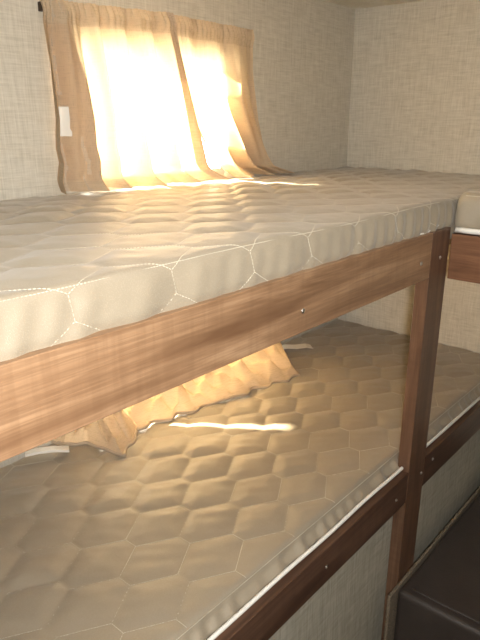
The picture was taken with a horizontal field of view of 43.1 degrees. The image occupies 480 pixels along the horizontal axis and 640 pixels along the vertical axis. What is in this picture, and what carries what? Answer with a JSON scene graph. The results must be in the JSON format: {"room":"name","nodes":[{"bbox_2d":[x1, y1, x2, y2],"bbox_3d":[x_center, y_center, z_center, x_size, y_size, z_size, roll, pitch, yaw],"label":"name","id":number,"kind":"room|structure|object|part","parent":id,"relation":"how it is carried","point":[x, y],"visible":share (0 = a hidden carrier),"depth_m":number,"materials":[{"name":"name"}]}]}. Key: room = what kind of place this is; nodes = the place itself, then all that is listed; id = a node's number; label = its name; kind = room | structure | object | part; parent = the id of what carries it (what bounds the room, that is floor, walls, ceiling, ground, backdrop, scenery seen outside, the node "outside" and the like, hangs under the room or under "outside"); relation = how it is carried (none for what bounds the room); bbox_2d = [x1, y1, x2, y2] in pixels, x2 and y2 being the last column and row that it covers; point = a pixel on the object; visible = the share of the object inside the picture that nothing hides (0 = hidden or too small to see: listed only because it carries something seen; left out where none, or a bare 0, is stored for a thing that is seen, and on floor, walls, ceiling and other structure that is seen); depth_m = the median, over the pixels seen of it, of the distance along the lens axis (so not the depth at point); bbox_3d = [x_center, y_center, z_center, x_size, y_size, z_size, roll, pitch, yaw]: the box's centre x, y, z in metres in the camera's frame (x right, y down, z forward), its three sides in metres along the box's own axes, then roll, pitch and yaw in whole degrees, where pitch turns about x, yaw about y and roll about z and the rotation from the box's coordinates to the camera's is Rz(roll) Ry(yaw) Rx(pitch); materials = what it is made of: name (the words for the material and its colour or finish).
{"room":"camper van interior","nodes":[
{"label":"camper van interior","id":0,"kind":"room"},
{"bbox_2d":[0,0,354,467],"bbox_3d":[-0.495,0.122,1.448,0.040,1.969,2.790,15,23,38],"label":"wall","id":1,"kind":"structure","parent":0,"point":[303,49],"depth_m":1.81,"materials":[{"name":"fabric"}]},
{"bbox_2d":[38,1,42,11],"bbox_3d":[-0.192,-0.724,1.493,0.020,0.018,0.674,15,23,38],"label":"curtain rod","id":2,"kind":"object","parent":1,"relation":"attached to","point":[40,9],"visible":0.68,"depth_m":1.25,"materials":[{"name":"brown metal"}]},
{"bbox_2d":[40,0,229,193],"bbox_3d":[-0.230,-0.522,1.433,0.123,0.400,0.497,17,25,42],"label":"curtain","id":3,"kind":"object","parent":2,"relation":"hanging from","point":[125,114],"visible":1,"depth_m":1.41,"materials":[{"name":"beige fabric"}]},
{"bbox_2d":[174,15,293,176],"bbox_3d":[0.009,-0.610,1.713,0.086,0.402,0.528,15,23,38],"label":"curtain","id":4,"kind":"object","parent":2,"relation":"hanging from","point":[217,58],"visible":0.85,"depth_m":1.68,"materials":[{"name":"beige fabric"}]},
{"bbox_2d":[51,409,137,456],"bbox_3d":[-0.340,0.121,1.468,0.204,0.361,0.155,6,19,18],"label":"curtain","id":5,"kind":"object","parent":1,"relation":"hanging from","point":[114,433],"visible":0.21,"depth_m":1.48,"materials":[{"name":"beige fabric"}]},
{"bbox_2d":[126,342,299,430],"bbox_3d":[-0.034,0.033,1.746,0.214,0.362,0.706,15,23,38],"label":"curtain","id":6,"kind":"object","parent":1,"relation":"hanging from","point":[263,368],"visible":0.26,"depth_m":1.74,"materials":[{"name":"beige fabric"}]},
{"bbox_2d":[211,156,223,173],"bbox_3d":[-0.226,-0.530,1.564,0.032,0.330,0.520,15,23,38],"label":"window","id":7,"kind":"structure","parent":1,"relation":"in","point":[215,166],"depth_m":1.78,"materials":[{"name":"glass"}]},
{"bbox_2d":[323,0,423,8],"bbox_3d":[0.444,-0.532,0.370,2.450,0.030,2.750,15,23,38],"label":"ceiling","id":8,"kind":"structure","parent":0,"point":[355,4],"depth_m":2.01,"materials":[{"name":"plastic"}]},
{"bbox_2d":[338,0,479,352],"bbox_3d":[1.345,0.056,1.678,2.450,1.969,0.040,15,23,38],"label":"wall","id":9,"kind":"structure","parent":0,"point":[415,95],"depth_m":2.08,"materials":[{"name":"fabric"}]},
{"bbox_2d":[447,233,479,283],"bbox_3d":[1.266,-0.077,1.152,1.476,0.100,0.757,15,23,38],"label":"bunk","id":10,"kind":"object","parent":9,"relation":"attached to","point":[464,259],"visible":1,"depth_m":1.31,"materials":[{"name":"brown wood"}]},
{"bbox_2d":[455,189,479,234],"bbox_3d":[1.250,-0.173,1.133,1.450,0.091,0.750,15,23,38],"label":"mattress","id":11,"kind":"object","parent":10,"relation":"on","point":[467,216],"visible":1,"depth_m":1.30,"materials":[{"name":"beige fabric"}]},
{"bbox_3d":[0.436,1.335,0.977,2.530,0.040,2.830,15,23,38],"label":"floor","id":12,"kind":"structure","parent":0,"visible":0},
{"bbox_2d":[0,227,479,639],"bbox_3d":[-0.021,0.403,1.505,0.721,1.396,2.138,15,23,38],"label":"bunk bed","id":13,"kind":"object","parent":12,"relation":"on","point":[340,590],"visible":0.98,"depth_m":1.07,"materials":[{"name":"brown wood"}]},
{"bbox_3d":[-0.022,0.012,0.810,0.020,0.096,1.270,15,23,38],"label":"rail","id":14,"kind":"part","parent":13,"relation":"part of","materials":[{"name":"brown wood"}]},
{"bbox_2d":[0,320,479,639],"bbox_3d":[-0.014,0.338,1.504,0.701,0.116,2.094,15,23,38],"label":"mattress","id":15,"kind":"object","parent":13,"relation":"on","point":[176,537],"visible":0.8,"depth_m":1.29,"materials":[{"name":"fabric"}]},
{"bbox_2d":[0,166,479,361],"bbox_3d":[-0.007,-0.220,1.318,0.713,0.103,2.095,15,23,38],"label":"mattress","id":16,"kind":"object","parent":13,"relation":"on","point":[78,265],"visible":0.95,"depth_m":0.92,"materials":[{"name":"beige fabric"}]},
{"bbox_3d":[-0.024,0.543,0.983,0.020,0.083,1.270,15,23,38],"label":"rail","id":17,"kind":"part","parent":13,"relation":"part of","materials":[{"name":"brown wood"}]},
{"bbox_3d":[0.230,0.804,1.424,0.008,0.685,2.118,15,23,38],"label":"panel","id":18,"kind":"part","parent":13,"relation":"part of","materials":[{"name":"wood"}]},
{"bbox_3d":[0.414,0.436,1.497,0.029,1.325,0.091,15,23,38],"label":"post","id":19,"kind":"part","parent":13,"relation":"part of","materials":[{"name":"brown wood"}]},
{"bbox_3d":[0.692,0.286,1.784,0.020,0.083,0.756,15,23,38],"label":"rail","id":20,"kind":"part","parent":13,"relation":"part of","materials":[{"name":"brown wood"}]},
{"bbox_2d":[394,494,479,639],"bbox_3d":[1.188,0.917,1.457,1.373,0.463,0.877,15,23,38],"label":"seat","id":21,"kind":"object","parent":12,"relation":"on","point":[441,600],"visible":1,"depth_m":1.50,"materials":[{"name":"leather"}]},
{"bbox_2d":[383,486,479,639],"bbox_3d":[0.654,0.783,1.875,0.008,0.457,0.903,15,23,38],"label":"trim","id":22,"kind":"structure","parent":21,"relation":"attached to","point":[392,599],"depth_m":1.55,"materials":[{"name":"wood"}]}
]}

